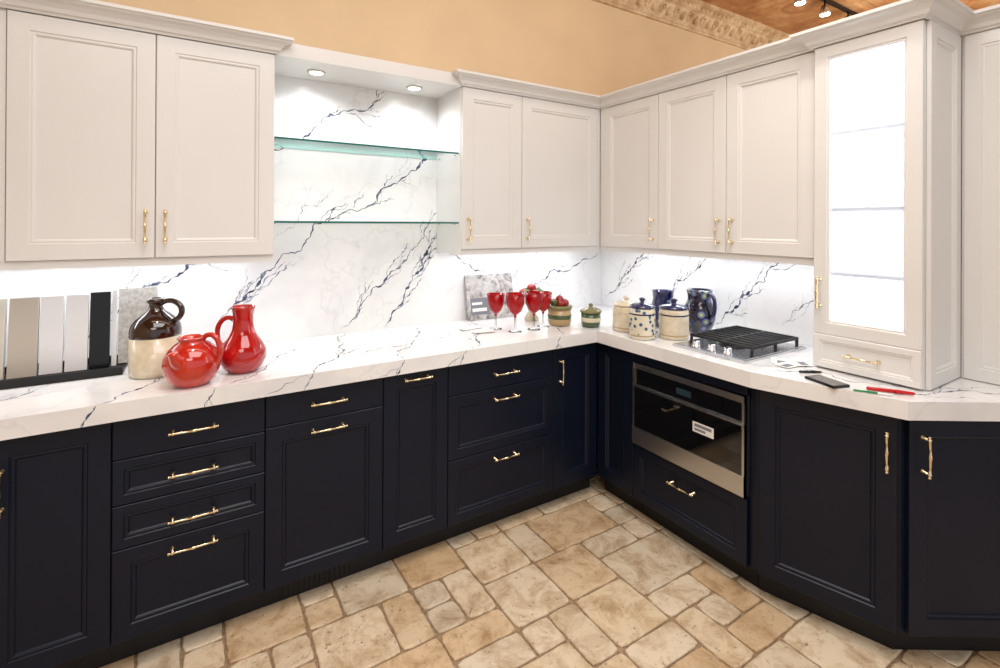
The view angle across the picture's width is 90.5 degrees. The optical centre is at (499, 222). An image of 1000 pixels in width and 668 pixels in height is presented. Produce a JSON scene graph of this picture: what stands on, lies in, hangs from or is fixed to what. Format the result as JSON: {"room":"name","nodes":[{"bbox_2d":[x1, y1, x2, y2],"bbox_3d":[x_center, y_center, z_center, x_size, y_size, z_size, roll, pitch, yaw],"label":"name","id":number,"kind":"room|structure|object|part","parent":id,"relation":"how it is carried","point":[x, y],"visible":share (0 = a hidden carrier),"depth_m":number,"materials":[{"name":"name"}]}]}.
{"room":"store","nodes":[
{"label":"store","id":0,"kind":"room"},
{"bbox_2d":[98,0,746,431],"bbox_3d":[0.876,-0.125,3.751,9.600,3.300,0.120,0,0,-32],"label":"wall","id":1,"kind":"structure","parent":0,"point":[586,46],"depth_m":3.10,"materials":[{"name":"beige paint"}]},
{"bbox_2d":[0,0,293,270],"bbox_3d":[-1.620,-0.313,1.881,1.502,0.959,0.380,0,0,-32],"label":"upper cabinet","id":2,"kind":"object","parent":1,"relation":"attached to","point":[130,136],"visible":0.99,"depth_m":1.87,"materials":[{"name":"white paint"}]},
{"bbox_3d":[-1.618,-0.761,1.882,1.502,0.064,0.380,0,0,-32],"label":"crown molding","id":3,"kind":"part","parent":2,"relation":"part of","materials":[{"name":"white paint"}]},
{"bbox_2d":[275,43,461,98],"bbox_3d":[-0.667,-0.748,2.513,0.907,0.070,0.316,0,0,-32],"label":"soffit","id":4,"kind":"structure","parent":2,"relation":"attached to","point":[294,60],"depth_m":2.43,"materials":[{"name":"white paint"}]},
{"bbox_2d":[0,75,601,366],"bbox_3d":[-0.811,-0.073,2.619,3.660,1.314,0.012,0,0,-32],"label":"backsplash","id":5,"kind":"structure","parent":1,"relation":"attached to","point":[322,279],"depth_m":2.61,"materials":[{"name":"stone"}]},
{"bbox_2d":[274,136,458,159],"bbox_3d":[-0.677,-0.366,2.525,0.902,0.015,0.286,0,0,-32],"label":"glass shelf","id":6,"kind":"object","parent":1,"relation":"attached to","point":[279,142],"visible":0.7,"depth_m":2.51,"materials":[{"name":"teal"}]},
{"bbox_2d":[274,221,458,224],"bbox_3d":[-0.679,0.004,2.524,0.902,0.015,0.286,0,0,-32],"label":"glass shelf","id":7,"kind":"object","parent":1,"relation":"attached to","point":[438,223],"visible":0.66,"depth_m":2.36,"materials":[{"name":"teal"}]},
{"bbox_2d":[436,86,600,254],"bbox_3d":[0.277,-0.274,3.081,1.300,0.904,0.354,0,0,-32],"label":"upper cabinet","id":8,"kind":"object","parent":1,"relation":"attached to","point":[524,177],"visible":0.99,"depth_m":2.82,"materials":[{"name":"white paint"}]},
{"bbox_2d":[593,0,789,49],"bbox_3d":[0.956,-1.680,3.639,9.600,0.190,0.150,0,0,-32],"label":"crown molding","id":9,"kind":"structure","parent":1,"relation":"attached to","point":[699,17],"depth_m":4.10,"materials":[{"name":"paint"}]},
{"bbox_2d":[100,432,999,667],"bbox_3d":[2.462,1.524,1.194,9.800,0.009,6.100,0,0,-32],"label":"floor","id":10,"kind":"structure","parent":0,"point":[584,578],"depth_m":1.89,"materials":[{"name":"beige tile"}]},
{"bbox_2d":[0,422,113,667],"bbox_3d":[-1.553,1.070,1.782,0.305,0.857,0.646,0,0,-32],"label":"base cabinet","id":11,"kind":"object","parent":10,"relation":"on","point":[56,487],"visible":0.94,"depth_m":1.55,"materials":[{"name":"blue paint"}]},
{"bbox_2d":[111,397,264,661],"bbox_3d":[-1.229,1.072,1.984,0.456,0.857,0.646,0,0,-32],"label":"base cabinet","id":12,"kind":"object","parent":10,"relation":"on","point":[188,485],"visible":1,"depth_m":1.74,"materials":[{"name":"blue paint"}]},
{"bbox_2d":[261,378,382,607],"bbox_3d":[-0.842,1.075,2.226,0.456,0.857,0.646,0,0,-32],"label":"base cabinet","id":13,"kind":"object","parent":10,"relation":"on","point":[323,453],"visible":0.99,"depth_m":1.98,"materials":[{"name":"blue paint"}]},
{"bbox_2d":[280,560,353,598],"bbox_3d":[-0.747,1.451,2.039,0.290,0.085,0.009,0,0,-32],"label":"vent grille","id":14,"kind":"object","parent":13,"relation":"attached to","point":[305,584],"depth_m":2.03,"materials":[{"name":"black wood"}]},
{"bbox_2d":[376,367,447,564],"bbox_3d":[-0.518,1.077,2.428,0.304,0.857,0.646,0,0,-32],"label":"base cabinet","id":15,"kind":"object","parent":10,"relation":"on","point":[415,405],"visible":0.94,"depth_m":2.19,"materials":[{"name":"blue paint"}]},
{"bbox_2d":[440,350,552,541],"bbox_3d":[-0.130,1.079,2.670,0.609,0.857,0.646,0,0,-32],"label":"base cabinet","id":16,"kind":"object","parent":10,"relation":"on","point":[500,442],"visible":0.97,"depth_m":2.42,"materials":[{"name":"blue paint"}]},
{"bbox_2d":[544,342,596,502],"bbox_3d":[0.266,1.081,2.917,0.324,0.857,0.646,0,0,-32],"label":"base cabinet","id":17,"kind":"object","parent":10,"relation":"on","point":[574,367],"visible":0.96,"depth_m":2.69,"materials":[{"name":"blue paint"}]},
{"bbox_2d":[597,343,643,512],"bbox_3d":[0.861,1.084,2.809,0.606,0.857,0.280,0,0,-32],"label":"base cabinet","id":18,"kind":"object","parent":10,"relation":"on","point":[615,365],"visible":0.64,"depth_m":2.65,"materials":[{"name":"blue paint"}]},
{"bbox_2d":[633,353,757,586],"bbox_3d":[1.081,1.085,2.419,0.646,0.857,0.610,0,0,-32],"label":"base cabinet","id":19,"kind":"object","parent":10,"relation":"on","point":[711,518],"visible":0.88,"depth_m":2.22,"materials":[{"name":"blue paint"}]},
{"bbox_3d":[0.823,1.212,2.257,0.038,0.016,0.140,0,0,-32],"label":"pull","id":20,"kind":"part","parent":19,"relation":"part of","materials":[{"name":"gold metal"}]},
{"bbox_2d":[632,361,748,497],"bbox_3d":[0.851,0.915,2.276,0.054,0.409,0.598,0,0,-32],"label":"built-in microwave","id":21,"kind":"object","parent":19,"relation":"in","point":[701,428],"visible":0.97,"depth_m":2.21,"materials":[{"name":"black glass"}]},
{"bbox_2d":[750,388,999,650],"bbox_3d":[1.462,1.085,1.849,0.602,0.857,0.754,0,0,-32],"label":"base cabinet","id":22,"kind":"object","parent":10,"relation":"on","point":[883,529],"visible":0.99,"depth_m":1.74,"materials":[{"name":"blue paint"}]},
{"bbox_3d":[-1.951,1.068,1.555,0.609,0.857,0.608,0,0,-32],"label":"base cabinet","id":23,"kind":"object","parent":10,"relation":"on","visible":0},
{"bbox_2d":[0,304,999,440],"bbox_3d":[-0.206,0.617,1.641,3.658,0.062,2.312,0,0,-32],"label":"countertop","id":24,"kind":"structure","parent":23,"relation":"on","point":[307,363],"depth_m":1.92,"materials":[{"name":"stone"}]},
{"bbox_2d":[0,287,157,389],"bbox_3d":[-1.786,0.422,1.783,0.905,0.310,0.200,0,0,-32],"label":"display rack","id":25,"kind":"object","parent":24,"relation":"on","point":[23,369],"visible":0.95,"depth_m":1.86,"materials":[{"name":"black"}]},
{"bbox_2d":[128,297,184,378],"bbox_3d":[-1.324,0.435,1.906,0.170,0.290,0.170,0,0,45],"label":"jug","id":26,"kind":"object","parent":24,"relation":"on","point":[155,331],"visible":0.94,"depth_m":1.84,"materials":[{"name":"brown ceramic"}]},
{"bbox_2d":[161,332,222,387],"bbox_3d":[-1.109,0.488,1.780,0.184,0.186,0.189,0,0,42],"label":"pitcher","id":27,"kind":"object","parent":24,"relation":"on","point":[193,361],"visible":1,"depth_m":1.73,"materials":[{"name":"red ceramic"}]},
{"bbox_2d":[214,304,266,373],"bbox_3d":[-1.013,0.455,1.941,0.181,0.253,0.170,0,0,-32],"label":"pitcher","id":28,"kind":"object","parent":24,"relation":"on","point":[244,351],"visible":0.9,"depth_m":1.91,"materials":[{"name":"ceramic"}]},
{"bbox_2d":[458,325,495,333],"bbox_3d":[-0.126,0.582,2.680,0.159,0.012,0.177,0,0,-32],"label":"folded napkins","id":29,"kind":"object","parent":24,"relation":"on","point":[472,329],"visible":1,"depth_m":2.67,"materials":[{"name":"white paper"}]},
{"bbox_2d":[464,273,513,320],"bbox_3d":[-0.059,0.454,3.044,0.330,0.268,0.059,0,0,-32],"label":"print","id":30,"kind":"object","parent":24,"relation":"on","point":[477,287],"visible":0.86,"depth_m":3.01,"materials":[{"name":"grey paper"}]},
{"bbox_2d":[487,292,504,329],"bbox_3d":[-0.023,0.491,2.730,0.101,0.195,0.101,0,0,-32],"label":"goblet","id":31,"kind":"object","parent":24,"relation":"on","point":[495,300],"visible":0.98,"depth_m":2.70,"materials":[{"name":"red glass"}]},
{"bbox_2d":[505,292,524,332],"bbox_3d":[0.082,0.486,2.666,0.106,0.205,0.106,0,0,-32],"label":"goblet","id":32,"kind":"object","parent":24,"relation":"on","point":[514,301],"visible":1,"depth_m":2.63,"materials":[{"name":"red glass"}]},
{"bbox_2d":[519,283,542,320],"bbox_3d":[0.190,0.479,2.993,0.176,0.220,0.176,0,0,-32],"label":"fruit bowl","id":33,"kind":"object","parent":24,"relation":"on","point":[531,287],"visible":0.41,"depth_m":2.97,"materials":[{"name":"beige ceramic"}]},
{"bbox_2d":[524,291,543,330],"bbox_3d":[0.186,0.486,2.725,0.106,0.205,0.106,0,0,-32],"label":"goblet","id":34,"kind":"object","parent":24,"relation":"on","point":[533,299],"visible":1,"depth_m":2.69,"materials":[{"name":"red glass"}]},
{"bbox_2d":[537,291,551,327],"bbox_3d":[0.244,0.492,2.803,0.101,0.195,0.101,0,0,-32],"label":"goblet","id":35,"kind":"object","parent":24,"relation":"on","point":[547,295],"visible":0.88,"depth_m":2.77,"materials":[{"name":"red glass"}]},
{"bbox_2d":[547,293,572,326],"bbox_3d":[0.343,0.498,2.852,0.148,0.185,0.148,0,0,-32],"label":"pot","id":36,"kind":"object","parent":24,"relation":"on","point":[559,314],"visible":1,"depth_m":2.80,"materials":[{"name":"brown ceramic"}]},
{"bbox_2d":[580,303,601,327],"bbox_3d":[0.515,0.525,2.812,0.122,0.131,0.122,0,0,-32],"label":"lidded pot","id":37,"kind":"object","parent":24,"relation":"on","point":[590,316],"visible":1,"depth_m":2.77,"materials":[{"name":"green ceramic"}]},
{"bbox_2d":[612,296,636,332],"bbox_3d":[0.693,0.497,2.717,0.148,0.188,0.148,0,0,-32],"label":"canister","id":38,"kind":"object","parent":24,"relation":"on","point":[620,310],"visible":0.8,"depth_m":2.66,"materials":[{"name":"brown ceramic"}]},
{"bbox_2d":[629,297,655,340],"bbox_3d":[0.726,0.487,2.532,0.132,0.208,0.132,0,0,-32],"label":"floral canister","id":39,"kind":"object","parent":24,"relation":"on","point":[641,314],"visible":1,"depth_m":2.48,"materials":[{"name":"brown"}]},
{"bbox_2d":[652,289,674,327],"bbox_3d":[0.936,0.490,2.799,0.136,0.205,0.175,0,0,-32],"label":"crock","id":40,"kind":"object","parent":24,"relation":"on","point":[660,296],"visible":0.51,"depth_m":2.77,"materials":[{"name":"blue ceramic"}]},
{"bbox_2d":[659,298,688,340],"bbox_3d":[0.891,0.491,2.541,0.148,0.203,0.148,0,0,-32],"label":"canister","id":41,"kind":"object","parent":24,"relation":"on","point":[673,317],"visible":1,"depth_m":2.48,"materials":[{"name":"brown ceramic"}]},
{"bbox_2d":[685,287,716,332],"bbox_3d":[1.086,0.478,2.686,0.178,0.231,0.168,0,0,28],"label":"pitcher","id":42,"kind":"object","parent":24,"relation":"on","point":[702,312],"visible":0.92,"depth_m":2.63,"materials":[{"name":"ceramic"}]},
{"bbox_2d":[673,325,805,363],"bbox_3d":[1.132,0.566,2.352,0.490,0.054,0.365,0,0,-32],"label":"gas cooktop","id":43,"kind":"object","parent":24,"relation":"in","point":[744,345],"visible":1,"depth_m":2.29,"materials":[{"name":"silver metal"}]},
{"bbox_2d":[771,357,812,367],"bbox_3d":[1.228,0.590,2.095,0.203,0.006,0.159,0,0,-12],"label":"leaflets","id":44,"kind":"object","parent":24,"relation":"on","point":[791,362],"visible":1,"depth_m":2.08,"materials":[{"name":"white paper"}]},
{"bbox_2d":[799,370,821,372],"bbox_3d":[1.217,0.587,1.942,0.086,0.011,0.011,0,0,4],"label":"pen","id":45,"kind":"object","parent":24,"relation":"on","point":[800,371],"visible":1,"depth_m":1.94,"materials":[{"name":"black plastic"}]},
{"bbox_2d":[805,375,849,388],"bbox_3d":[1.205,0.588,1.829,0.072,0.010,0.124,0,0,-14],"label":"smartphone","id":46,"kind":"object","parent":24,"relation":"on","point":[820,379],"visible":1,"depth_m":1.81,"materials":[{"name":"black plastic"}]},
{"bbox_2d":[853,389,893,395],"bbox_3d":[1.288,0.588,1.710,0.114,0.008,0.008,0,0,29],"label":"pen","id":47,"kind":"object","parent":24,"relation":"on","point":[857,390],"visible":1,"depth_m":1.71,"materials":[{"name":"green plastic"}]},
{"bbox_2d":[813,18,961,390],"bbox_3d":[1.519,-0.064,1.963,0.376,1.315,0.374,0,0,-32],"label":"cabinet","id":48,"kind":"object","parent":24,"relation":"on","point":[887,121],"visible":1,"depth_m":1.93,"materials":[{"name":"white paint"}]},
{"bbox_3d":[1.544,-0.115,1.987,0.286,1.110,0.327,0,0,-32],"label":"led lining panel","id":49,"kind":"part","parent":48,"relation":"part of","materials":[{"name":"white glass"}]},
{"bbox_3d":[1.390,0.519,1.891,0.030,0.133,0.357,0,0,-32],"label":"drawer","id":50,"kind":"part","parent":48,"relation":"part of","materials":[{"name":"white paint"}]},
{"bbox_3d":[1.397,-0.131,1.895,0.022,1.165,0.357,0,0,-32],"label":"glass door frame","id":51,"kind":"part","parent":48,"relation":"part of","materials":[{"name":"white paint"}]},
{"bbox_3d":[1.634,-0.059,1.822,0.297,1.301,0.014,0,0,-32],"label":"panel","id":52,"kind":"part","parent":48,"relation":"part of","materials":[{"name":"white paint"}]},
{"bbox_2d":[866,386,914,394],"bbox_3d":[1.354,0.585,1.718,0.137,0.014,0.014,0,0,25],"label":"marker","id":53,"kind":"object","parent":24,"relation":"on","point":[895,391],"visible":1,"depth_m":1.72,"materials":[{"name":"red plastic"}]},
{"bbox_2d":[961,27,999,385],"bbox_3d":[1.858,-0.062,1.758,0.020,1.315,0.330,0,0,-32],"label":"cabinet","id":54,"kind":"object","parent":24,"relation":"on","point":[980,335],"visible":1,"depth_m":1.85,"materials":[{"name":"white paint"}]},
{"bbox_2d":[702,0,999,36],"bbox_3d":[2.473,-1.796,1.209,9.840,0.152,6.120,0,0,-32],"label":"ceiling","id":55,"kind":"structure","parent":0,"point":[782,15],"depth_m":4.09,"materials":[{"name":"orange wood"}]},
{"bbox_2d":[794,0,858,17],"bbox_3d":[2.906,-1.681,4.102,3.000,0.126,0.084,0,0,-32],"label":"track light","id":56,"kind":"object","parent":55,"relation":"attached to","point":[825,10],"visible":0.52,"depth_m":3.88,"materials":[{"name":"black"}]},
{"bbox_2d":[961,65,961,261],"bbox_3d":[1.407,0.406,2.632,0.120,2.240,2.339,0,0,-32],"label":"wall","id":57,"kind":"structure","parent":0,"point":[961,65],"depth_m":1.92,"materials":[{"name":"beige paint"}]},
{"bbox_2d":[451,0,999,264],"bbox_3d":[0.775,-0.301,2.235,1.376,0.959,2.316,0,0,-32],"label":"upper cabinet","id":58,"kind":"object","parent":57,"relation":"attached to","point":[713,159],"visible":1,"depth_m":2.41,"materials":[{"name":"white paint"}]},
{"bbox_3d":[0.777,-0.748,2.236,1.376,0.064,2.316,0,0,-32],"label":"crown molding","id":59,"kind":"part","parent":58,"relation":"part of","materials":[{"name":"white paint"}]},
{"bbox_2d":[601,251,961,376],"bbox_3d":[1.345,0.373,2.604,0.012,0.442,2.298,0,0,-32],"label":"backsplash","id":60,"kind":"structure","parent":57,"relation":"attached to","point":[766,296],"depth_m":2.71,"materials":[{"name":"stone"}]}
]}

